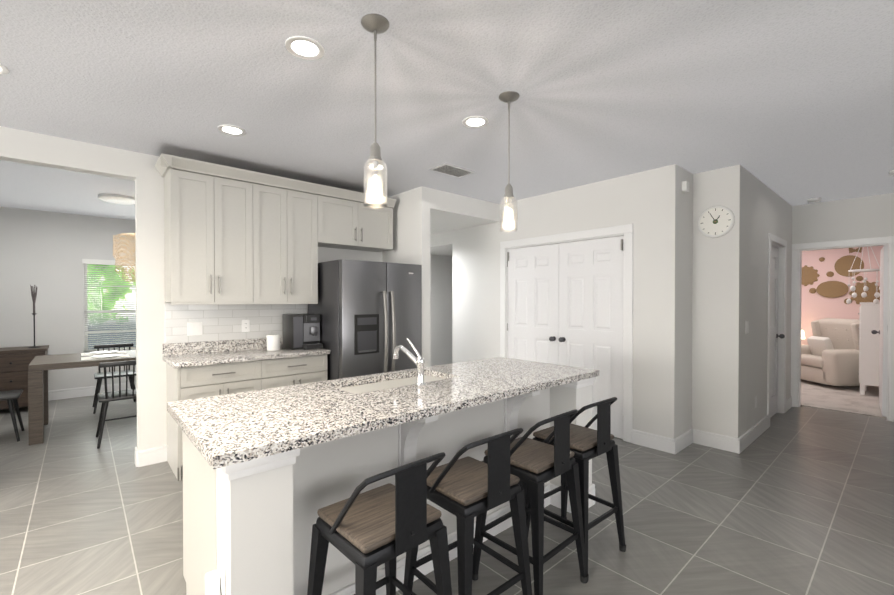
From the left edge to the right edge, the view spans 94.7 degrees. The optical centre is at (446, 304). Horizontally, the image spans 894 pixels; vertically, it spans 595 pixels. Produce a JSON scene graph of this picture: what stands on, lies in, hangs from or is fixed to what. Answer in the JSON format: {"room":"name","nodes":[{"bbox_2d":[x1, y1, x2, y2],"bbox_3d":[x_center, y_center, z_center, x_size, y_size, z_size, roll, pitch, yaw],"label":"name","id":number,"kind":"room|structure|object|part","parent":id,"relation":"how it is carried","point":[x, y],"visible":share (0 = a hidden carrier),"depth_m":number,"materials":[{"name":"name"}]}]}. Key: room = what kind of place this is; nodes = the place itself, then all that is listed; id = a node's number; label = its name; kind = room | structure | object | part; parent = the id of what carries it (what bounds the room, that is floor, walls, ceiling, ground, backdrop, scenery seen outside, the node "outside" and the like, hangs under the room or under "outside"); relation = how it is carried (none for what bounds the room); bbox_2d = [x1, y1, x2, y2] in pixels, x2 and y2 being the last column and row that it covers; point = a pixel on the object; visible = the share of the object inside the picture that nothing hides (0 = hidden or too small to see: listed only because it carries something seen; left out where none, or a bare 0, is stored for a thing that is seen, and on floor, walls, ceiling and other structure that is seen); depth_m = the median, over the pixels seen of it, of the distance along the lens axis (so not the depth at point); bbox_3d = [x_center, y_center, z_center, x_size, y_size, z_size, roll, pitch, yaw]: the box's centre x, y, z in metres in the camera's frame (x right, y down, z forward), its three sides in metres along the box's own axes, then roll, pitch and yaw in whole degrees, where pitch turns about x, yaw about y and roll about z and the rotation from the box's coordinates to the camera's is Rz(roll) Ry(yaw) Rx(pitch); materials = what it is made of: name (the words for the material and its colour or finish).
{"room":"kitchen","nodes":[
{"label":"kitchen","id":0,"kind":"room"},
{"bbox_2d":[0,207,135,390],"bbox_3d":[-5.370,0.025,5.892,5.740,2.610,0.120,0,1,-42],"label":"wall","id":1,"kind":"structure","parent":0,"point":[45,252],"depth_m":5.72,"materials":[{"name":"paint"}]},
{"bbox_2d":[82,259,135,352],"bbox_3d":[-4.785,0.041,6.362,1.300,1.390,0.135,0,1,-42],"label":"dining room window","id":2,"kind":"structure","parent":1,"relation":"in","point":[86,263],"depth_m":6.09,"materials":[{"name":"clear glass"}]},
{"bbox_2d":[0,126,383,450],"bbox_3d":[-4.324,0.061,1.939,9.610,2.610,0.120,0,1,-42],"label":"wall","id":3,"kind":"structure","parent":0,"point":[19,146],"depth_m":3.45,"materials":[{"name":"paint"}]},
{"bbox_2d":[163,154,262,304],"bbox_3d":[-2.063,-0.597,3.641,0.679,1.154,0.328,0,1,-42],"label":"upper cabinet","id":4,"kind":"object","parent":3,"relation":"attached to","point":[232,235],"depth_m":3.49,"materials":[{"name":"paint"}]},
{"bbox_2d":[162,337,282,356],"bbox_3d":[-1.961,0.387,3.946,1.266,0.102,0.022,0,1,-42],"label":"backsplash","id":5,"kind":"structure","parent":3,"relation":"attached to","point":[257,343],"depth_m":3.77,"materials":[{"name":"stone"}]},
{"bbox_2d":[165,302,306,343],"bbox_3d":[-1.957,0.162,3.958,1.250,0.372,0.008,0,1,-42],"label":"tile backsplash","id":6,"kind":"structure","parent":3,"relation":"attached to","point":[220,322],"depth_m":3.85,"materials":[{"name":"white tile"}]},
{"bbox_2d":[187,322,201,335],"bbox_3d":[-2.254,0.220,3.684,0.118,0.118,0.007,0,1,-42],"label":"light switch","id":7,"kind":"object","parent":6,"relation":"attached to","point":[194,328],"depth_m":3.68,"materials":[{"name":"white plastic"}]},
{"bbox_2d":[242,320,249,331],"bbox_3d":[-1.937,0.208,3.966,0.072,0.118,0.007,0,1,-42],"label":"outlet","id":8,"kind":"object","parent":6,"relation":"attached to","point":[245,323],"depth_m":3.97,"materials":[{"name":"white plastic"}]},
{"bbox_2d":[263,173,318,303],"bbox_3d":[-1.648,-0.600,4.010,0.670,1.154,0.328,0,1,-42],"label":"upper cabinet","id":9,"kind":"object","parent":3,"relation":"attached to","point":[290,208],"depth_m":3.92,"materials":[{"name":"paint"}]},
{"bbox_2d":[319,185,394,251],"bbox_3d":[-1.061,-0.903,4.529,0.900,0.559,0.328,0,1,-42],"label":"upper cabinet","id":10,"kind":"object","parent":3,"relation":"attached to","point":[345,222],"depth_m":4.37,"materials":[{"name":"paint"}]},
{"bbox_2d":[380,186,429,366],"bbox_3d":[-0.475,0.035,4.752,0.120,2.610,0.750,0,1,-42],"label":"wall","id":11,"kind":"structure","parent":0,"point":[411,226],"depth_m":4.50,"materials":[{"name":"paint"}]},
{"bbox_2d":[0,395,893,594],"bbox_3d":[-1.281,1.414,-0.576,16.800,0.050,18.100,0,1,-42],"label":"floor","id":12,"kind":"structure","parent":0,"point":[795,500],"depth_m":2.62,"materials":[{"name":"tile"}]},
{"bbox_2d":[0,389,24,441],"bbox_3d":[-4.520,0.948,4.061,0.466,0.803,0.451,0,1,-42],"label":"dining chair","id":13,"kind":"object","parent":12,"relation":"on","point":[11,395],"visible":1,"depth_m":4.07,"materials":[{"name":"black wood"}]},
{"bbox_2d":[0,345,48,409],"bbox_3d":[-5.647,0.950,5.053,1.090,0.775,0.520,0,1,-42],"label":"dresser","id":14,"kind":"object","parent":12,"relation":"on","point":[15,362],"visible":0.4,"depth_m":5.07,"materials":[{"name":"brown wood"}]},
{"bbox_2d":[28,285,40,347],"bbox_3d":[-5.333,0.155,5.324,0.120,0.809,0.117,0,1,-42],"label":"figurine","id":15,"kind":"object","parent":14,"relation":"on","point":[33,294],"visible":1,"depth_m":5.32,"materials":[{"name":"black metal"}]},
{"bbox_2d":[28,350,135,444],"bbox_3d":[-3.532,0.956,4.939,2.030,0.765,0.900,0,1,-42],"label":"dining table","id":16,"kind":"object","parent":12,"relation":"on","point":[39,367],"visible":0.44,"depth_m":4.03,"materials":[{"name":"brown wood"}]},
{"bbox_2d":[81,351,125,354],"bbox_3d":[-4.010,0.565,4.818,0.400,0.017,0.280,0,1,-42],"label":"placemat","id":17,"kind":"object","parent":16,"relation":"on","point":[97,352],"depth_m":4.80,"materials":[{"name":"fabric"}]},
{"bbox_2d":[81,352,129,359],"bbox_3d":[-3.711,0.568,4.482,0.400,0.017,0.280,0,1,-42],"label":"placemat","id":18,"kind":"object","parent":16,"relation":"on","point":[110,354],"depth_m":4.50,"materials":[{"name":"fabric"}]},
{"bbox_2d":[92,343,136,413],"bbox_3d":[-4.290,0.936,5.332,0.451,0.803,0.466,0,1,-42],"label":"dining chair","id":19,"kind":"object","parent":12,"relation":"on","point":[99,376],"visible":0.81,"depth_m":5.32,"materials":[{"name":"wood"}]},
{"bbox_2d":[96,360,136,448],"bbox_3d":[-3.237,0.947,4.148,0.451,0.803,0.466,0,1,-42],"label":"dining chair","id":20,"kind":"object","parent":12,"relation":"on","point":[105,398],"visible":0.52,"depth_m":3.97,"materials":[{"name":"black wood"}]},
{"bbox_2d":[166,361,269,480],"bbox_3d":[-1.990,0.915,3.579,0.671,0.872,0.538,0,1,-42],"label":"base cabinet","id":21,"kind":"object","parent":12,"relation":"on","point":[194,370],"depth_m":3.34,"materials":[{"name":"paint"}]},
{"bbox_2d":[162,345,329,368],"bbox_3d":[-1.778,0.459,3.741,1.266,0.038,0.573,0,1,-42],"label":"countertop","id":22,"kind":"structure","parent":21,"relation":"on","point":[232,356],"depth_m":3.55,"materials":[{"name":"stone"}]},
{"bbox_2d":[266,334,279,350],"bbox_3d":[-1.654,0.363,3.928,0.124,0.146,0.124,0,1,-42],"label":"canister","id":23,"kind":"object","parent":22,"relation":"on","point":[273,342],"visible":1,"depth_m":3.88,"materials":[{"name":"ceramic"}]},
{"bbox_2d":[283,314,322,349],"bbox_3d":[-1.438,0.267,4.105,0.270,0.335,0.360,0,1,-42],"label":"coffee machine","id":24,"kind":"object","parent":22,"relation":"on","point":[301,331],"visible":1,"depth_m":4.01,"materials":[{"name":"black plastic"}]},
{"bbox_2d":[270,353,329,387],"bbox_3d":[-1.578,0.912,3.946,0.669,0.872,0.538,0,1,-42],"label":"base cabinet","id":25,"kind":"object","parent":12,"relation":"on","point":[287,371],"depth_m":3.77,"materials":[{"name":"paint"}]},
{"bbox_2d":[308,259,421,379],"bbox_3d":[-0.847,0.462,4.361,0.930,1.765,0.845,0,1,-42],"label":"fridge","id":26,"kind":"object","parent":12,"relation":"on","point":[369,313],"visible":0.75,"depth_m":4.02,"materials":[{"name":"silver metal"}]},
{"bbox_2d":[307,452,451,594],"bbox_3d":[-0.240,0.941,1.463,0.428,0.859,0.429,0,1,-42],"label":"stool","id":27,"kind":"object","parent":12,"relation":"on","point":[367,533],"visible":1,"depth_m":1.36,"materials":[{"name":"black metal"}]},
{"bbox_3d":[-0.240,0.741,1.461,0.329,0.027,0.329,0,1,-42],"label":"seat","id":28,"kind":"part","parent":27,"relation":"part of","materials":[{"name":"brown wood"}]},
{"bbox_2d":[167,374,598,594],"bbox_3d":[-0.123,0.927,2.343,2.305,0.872,0.830,0,1,-42],"label":"kitchen island","id":29,"kind":"object","parent":12,"relation":"on","point":[269,473],"depth_m":1.73,"materials":[{"name":"paint"}]},
{"bbox_2d":[205,554,225,594],"bbox_3d":[-0.773,0.920,1.373,0.045,0.133,0.086,0,1,-42],"label":"outlet","id":30,"kind":"object","parent":29,"relation":"attached to","point":[215,582],"depth_m":1.37,"materials":[{"name":"white plastic"}]},
{"bbox_2d":[167,358,598,465],"bbox_3d":[-0.133,0.472,2.357,2.336,0.038,0.890,0,1,-42],"label":"island countertop","id":31,"kind":"structure","parent":29,"relation":"on","point":[227,427],"depth_m":1.88,"materials":[{"name":"white stone"}]},
{"bbox_2d":[343,374,438,393],"bbox_3d":[-0.305,0.587,2.459,0.764,0.218,0.374,0,1,-42],"label":"sink","id":32,"kind":"object","parent":31,"relation":"in","point":[356,386],"depth_m":2.51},
{"bbox_2d":[393,338,426,385],"bbox_3d":[-0.224,0.324,2.388,0.060,0.255,0.289,0,1,-42],"label":"faucet","id":33,"kind":"object","parent":31,"relation":"on","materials":[{"name":"silver metal"}]},
{"bbox_2d":[403,428,531,594],"bbox_3d":[0.085,0.938,1.752,0.424,0.859,0.426,0,1,-42],"label":"stool","id":34,"kind":"object","parent":12,"relation":"on","point":[465,491],"visible":0.9,"depth_m":1.64,"materials":[{"name":"black metal"}]},
{"bbox_3d":[0.085,0.739,1.750,0.326,0.027,0.326,0,1,-42],"label":"seat","id":35,"kind":"part","parent":34,"relation":"part of","materials":[{"name":"brown wood"}]},
{"bbox_2d":[472,409,587,594],"bbox_3d":[0.406,0.936,2.038,0.424,0.859,0.426,0,1,-42],"label":"stool","id":36,"kind":"object","parent":12,"relation":"on","point":[536,465],"visible":0.88,"depth_m":1.92,"materials":[{"name":"black metal"}]},
{"bbox_3d":[0.406,0.736,2.036,0.326,0.027,0.326,0,1,-42],"label":"seat","id":37,"kind":"part","parent":36,"relation":"part of","materials":[{"name":"brown wood"}]},
{"bbox_2d":[526,397,625,581],"bbox_3d":[0.705,0.933,2.303,0.428,0.859,0.429,0,1,-42],"label":"stool","id":38,"kind":"object","parent":12,"relation":"on","point":[587,444],"visible":0.73,"depth_m":2.21,"materials":[{"name":"black metal"}]},
{"bbox_3d":[0.705,0.733,2.302,0.329,0.027,0.329,0,1,-42],"label":"seat","id":39,"kind":"part","parent":38,"relation":"part of","materials":[{"name":"brown wood"}]},
{"bbox_2d":[0,0,893,219],"bbox_3d":[-0.048,-1.271,0.496,20.100,0.080,18.100,0,1,-42],"label":"ceiling","id":40,"kind":"structure","parent":0,"point":[791,102],"depth_m":2.41,"materials":[{"name":"white paint"}]},
{"bbox_2d":[0,64,8,74],"bbox_3d":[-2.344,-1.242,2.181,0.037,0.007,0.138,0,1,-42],"label":"recessed light","id":41,"kind":"object","parent":40,"relation":"in","point":[4,70],"depth_m":2.18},
{"bbox_2d":[98,194,134,204],"bbox_3d":[-3.911,-1.246,4.916,0.380,0.050,0.380,0,1,-42],"label":"light","id":42,"kind":"object","parent":40,"relation":"attached to","point":[119,199],"visible":0.85,"depth_m":4.82,"materials":[{"name":"white plastic"}]},
{"bbox_2d":[113,233,135,281],"bbox_3d":[-3.595,-0.765,4.867,0.550,1.010,0.550,0,1,-42],"label":"rattan pendant light","id":43,"kind":"object","parent":40,"relation":"hanging from","point":[128,255],"visible":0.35,"depth_m":4.68,"materials":[{"name":"beige wicker"}]},
{"bbox_2d":[217,125,245,135],"bbox_3d":[-1.542,-1.249,2.953,0.179,0.008,0.190,0,1,-42],"label":"recessed light","id":44,"kind":"object","parent":40,"relation":"in","point":[227,129],"depth_m":2.96,"materials":[{"name":"white plastic"}]},
{"bbox_3d":[-1.546,-1.251,2.964,0.125,0.002,0.125,0,1,42],"label":"recessed ceiling light lense","id":45,"kind":"part","parent":44,"relation":"part of","materials":[{"name":"white plastic"}]},
{"bbox_2d":[285,36,324,59],"bbox_3d":[-0.687,-1.240,1.990,0.181,0.008,0.186,0,1,-42],"label":"recessed light","id":46,"kind":"object","parent":40,"relation":"in","point":[289,41],"depth_m":1.99,"materials":[{"name":"white plastic"}]},
{"bbox_3d":[-0.689,-1.242,2.000,0.125,0.002,0.125,0,1,42],"label":"recessed ceiling light lense","id":47,"kind":"part","parent":46,"relation":"part of","materials":[{"name":"white plastic"}]},
{"bbox_2d":[361,13,388,207],"bbox_3d":[-0.317,-0.840,1.826,0.124,0.805,0.124,0,1,-42],"label":"pendant light","id":48,"kind":"object","parent":40,"relation":"hanging from","point":[375,24],"visible":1,"depth_m":1.81,"materials":[{"name":"clear glass"}]},
{"bbox_3d":[-0.317,-0.538,1.829,0.032,0.068,0.034,0,1,-42],"label":"bulb","id":49,"kind":"part","parent":48,"relation":"part of","materials":[{"name":"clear glass"}]},
{"bbox_3d":[-0.317,-0.538,1.829,0.105,0.200,0.105,0,1,-42],"label":"lamp shade","id":50,"kind":"part","parent":48,"relation":"part of","materials":[{"name":"clear glass"}]},
{"bbox_2d":[430,163,474,177],"bbox_3d":[0.052,-1.256,3.891,0.380,0.010,0.220,0,1,-42],"label":"ceiling vent","id":51,"kind":"object","parent":40,"relation":"in","point":[451,170],"visible":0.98,"depth_m":3.87,"materials":[{"name":"white metal"}]},
{"bbox_2d":[462,116,488,127],"bbox_3d":[0.196,-1.248,2.815,0.183,0.008,0.186,0,1,-42],"label":"recessed light","id":52,"kind":"object","parent":40,"relation":"in","point":[472,121],"depth_m":2.82,"materials":[{"name":"white plastic"}]},
{"bbox_3d":[0.195,-1.250,2.827,0.125,0.002,0.125,0,1,42],"label":"recessed ceiling light lense","id":53,"kind":"part","parent":52,"relation":"part of","materials":[{"name":"white plastic"}]},
{"bbox_2d":[499,91,518,231],"bbox_3d":[0.373,-0.846,2.480,0.124,0.805,0.124,0,1,-42],"label":"pendant light","id":54,"kind":"object","parent":40,"relation":"hanging from","point":[508,97],"visible":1,"depth_m":2.47,"materials":[{"name":"clear glass"}]},
{"bbox_3d":[0.373,-0.544,2.483,0.105,0.200,0.105,0,1,-42],"label":"lamp shade","id":55,"kind":"part","parent":54,"relation":"part of","materials":[{"name":"clear glass"}]},
{"bbox_3d":[0.373,-0.544,2.483,0.032,0.068,0.034,0,1,-42],"label":"bulb","id":56,"kind":"part","parent":54,"relation":"part of","materials":[{"name":"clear glass"}]},
{"bbox_2d":[807,198,820,202],"bbox_3d":[4.437,-1.254,4.979,0.128,0.034,0.128,0,1,39],"label":"smoke detector","id":57,"kind":"object","parent":40,"relation":"attached to","point":[812,200],"depth_m":4.95,"materials":[{"name":"white plastic"}]},
{"bbox_2d":[846,246,879,303],"bbox_3d":[5.812,-0.638,5.726,0.376,1.278,0.376,0,1,-42],"label":"mobile","id":58,"kind":"object","parent":40,"relation":"hanging from","point":[865,288],"visible":0.85,"depth_m":5.73,"materials":[{"name":"white plastic"}]},
{"bbox_2d":[430,188,499,365],"bbox_3d":[0.579,0.017,6.719,4.310,2.610,2.290,0,1,-42],"label":"wall","id":59,"kind":"structure","parent":0,"point":[450,213],"depth_m":6.48,"materials":[{"name":"paint"}]},
{"bbox_2d":[452,164,683,438],"bbox_3d":[1.111,0.034,4.864,0.120,2.610,2.970,0,1,-42],"label":"wall","id":60,"kind":"structure","parent":0,"point":[652,200],"depth_m":3.97,"materials":[{"name":"paint"}]},
{"bbox_2d":[48,382,791,466],"bbox_3d":[1.439,1.303,0.805,16.700,0.147,16.550,0,1,-42],"label":"baseboard","id":61,"kind":"structure","parent":60,"relation":"attached to","point":[155,455],"depth_m":3.88,"materials":[{"name":"white wood"}]},
{"bbox_2d":[508,243,558,364],"bbox_3d":[1.022,0.323,4.925,0.035,2.016,0.740,0,1,-42],"label":"door leaf","id":62,"kind":"structure","parent":60,"relation":"in","point":[533,299],"depth_m":4.88,"materials":[{"name":"white wood"}]},
{"bbox_2d":[507,239,622,341],"bbox_3d":[1.228,0.259,4.609,0.079,1.815,1.505,0,1,-42],"label":"hardware piece","id":63,"kind":"object","parent":62,"relation":"attached to","point":[560,339],"visible":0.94,"depth_m":4.62,"materials":[{"name":"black metal"}]},
{"bbox_2d":[500,224,632,442],"bbox_3d":[1.283,0.279,4.658,0.139,2.125,1.680,0,1,-42],"label":"door frame","id":64,"kind":"structure","parent":60,"relation":"attached to","point":[626,231],"depth_m":4.06,"materials":[{"name":"white wood"}]},
{"bbox_2d":[559,236,623,438],"bbox_3d":[1.517,0.328,4.369,0.035,2.016,0.740,0,1,-42],"label":"door leaf","id":65,"kind":"structure","parent":60,"relation":"in","point":[591,301],"depth_m":4.30,"materials":[{"name":"white wood"}]},
{"bbox_2d":[684,169,699,432],"bbox_3d":[2.271,0.042,3.989,0.450,2.610,0.120,0,1,-42],"label":"wall","id":66,"kind":"structure","parent":0,"point":[699,354],"depth_m":3.98,"materials":[{"name":"paint"}]},
{"bbox_2d":[682,181,688,191],"bbox_3d":[2.202,-1.086,3.807,0.070,0.090,0.044,0,1,-42],"label":"wall box","id":67,"kind":"object","parent":66,"relation":"attached to","point":[685,186],"visible":1,"depth_m":3.78,"materials":[{"name":"white plastic"}]},
{"bbox_2d":[720,165,791,437],"bbox_3d":[3.528,0.037,4.598,2.480,2.610,0.120,0,1,-42],"label":"wall","id":68,"kind":"structure","parent":0,"point":[758,211],"depth_m":3.90,"materials":[{"name":"paint"}]},
{"bbox_2d":[698,205,734,237],"bbox_3d":[2.510,-0.771,3.852,0.024,0.300,0.300,0,1,-42],"label":"wall clock","id":69,"kind":"object","parent":68,"relation":"attached to","point":[717,221],"visible":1,"depth_m":3.84,"materials":[{"name":"plastic"}]},
{"bbox_2d":[745,321,748,333],"bbox_3d":[2.846,0.218,3.908,0.118,0.118,0.007,0,1,-42],"label":"light switch","id":70,"kind":"object","parent":68,"relation":"attached to","point":[746,327],"depth_m":3.89,"materials":[{"name":"white plastic"}]},
{"bbox_2d":[767,233,786,426],"bbox_3d":[3.792,0.282,4.822,0.920,2.115,0.139,0,1,-42],"label":"door frame","id":71,"kind":"structure","parent":68,"relation":"attached to","point":[782,251],"depth_m":5.04,"materials":[{"name":"white wood"}]},
{"bbox_2d":[770,246,784,417],"bbox_3d":[3.803,0.327,4.803,0.752,2.010,0.113,0,1,-42],"label":"door leaf","id":72,"kind":"structure","parent":68,"relation":"in","point":[774,328],"depth_m":4.95,"materials":[{"name":"white wood"}]},
{"bbox_3d":[3.800,0.305,4.777,0.715,1.720,0.078,0,1,-42],"label":"hall door hardware","id":73,"kind":"part","parent":72,"relation":"part of","materials":[{"name":"black metal"}]},
{"bbox_2d":[801,246,882,344],"bbox_3d":[6.311,0.006,7.970,0.120,2.610,4.200,0,1,-42],"label":"wall","id":74,"kind":"structure","parent":0,"point":[815,306],"depth_m":7.32,"materials":[{"name":"pink paint"}]},
{"bbox_2d":[801,255,879,303],"bbox_3d":[6.844,-0.411,7.260,0.019,0.873,1.186,0,1,-42],"label":"wall art","id":75,"kind":"object","parent":74,"relation":"attached to","point":[833,289],"visible":0.83,"depth_m":7.19,"materials":[{"name":"woven wicker"},{"name":"rattan"}]},
{"bbox_2d":[792,193,893,302],"bbox_3d":[4.862,0.033,5.055,0.120,2.610,1.210,0,1,-42],"label":"wall","id":76,"kind":"structure","parent":0,"point":[859,218],"depth_m":4.98,"materials":[{"name":"paint"}]},
{"bbox_2d":[791,236,893,421],"bbox_3d":[4.852,0.280,5.068,0.157,2.115,0.950,0,1,-42],"label":"door frame","id":77,"kind":"structure","parent":76,"relation":"attached to","point":[796,271],"depth_m":5.16,"materials":[{"name":"white wood"}]},
{"bbox_2d":[871,245,887,416],"bbox_3d":[5.389,0.312,5.123,0.242,2.010,0.787,1,1,44],"label":"door leaf","id":78,"kind":"structure","parent":76,"relation":"in","point":[883,328],"depth_m":4.85,"materials":[{"name":"white wood"}]},
{"bbox_3d":[5.379,0.302,5.112,0.745,1.720,0.191,0,1,-42],"label":"bedroom door hardware","id":79,"kind":"part","parent":78,"relation":"part of","materials":[{"name":"metal"}]},
{"bbox_2d":[801,379,886,417],"bbox_3d":[5.332,1.338,7.111,3.300,0.062,4.200,0,1,-42],"label":"floor","id":80,"kind":"structure","parent":0,"point":[849,399],"depth_m":5.76,"materials":[{"name":"beige carpet"}]},
{"bbox_2d":[801,318,869,385],"bbox_3d":[6.291,0.749,6.765,0.813,1.021,0.940,0,1,-2],"label":"glider","id":81,"kind":"object","parent":80,"relation":"on","point":[830,352],"visible":0.83,"depth_m":6.58,"materials":[{"name":"fabric"}]},
{"bbox_2d":[807,336,833,355],"bbox_3d":[6.134,0.696,6.760,0.340,0.324,0.356,0,1,-42],"label":"pillow","id":82,"kind":"object","parent":81,"relation":"on","point":[817,345],"depth_m":6.74,"materials":[{"name":"fabric"}]},
{"bbox_2d":[858,302,887,394],"bbox_3d":[6.340,0.646,5.949,0.450,1.343,0.582,0,1,-42],"label":"cabinet","id":83,"kind":"object","parent":80,"relation":"on","point":[869,341],"visible":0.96,"depth_m":5.93,"materials":[{"name":"white wood"}]},
{"bbox_3d":[6.350,1.023,7.438,0.400,0.564,0.400,0,1,-42],"label":"side table","id":84,"kind":"object","parent":80,"relation":"on","visible":0},
{"bbox_3d":[6.350,0.670,7.435,0.110,0.140,0.110,0,1,-42],"label":"table lamp","id":85,"kind":"object","parent":84,"relation":"on","visible":0},
{"bbox_2d":[801,330,804,338],"bbox_3d":[6.350,0.545,7.434,0.170,0.150,0.170,0,1,-42],"label":"lampshade","id":86,"kind":"object","parent":85,"relation":"attached to","point":[802,335],"visible":0.38,"depth_m":7.36,"materials":[{"name":"white fabric"}]},
{"label":"outside","id":87,"kind":"structure","parent":0,"visible":0},
{"bbox_2d":[87,265,135,348],"bbox_3d":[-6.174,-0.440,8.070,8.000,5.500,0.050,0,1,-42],"label":"window blind","id":88,"kind":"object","parent":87,"point":[102,335],"depth_m":7.83,"materials":[{"name":"white plastic"}]}
]}

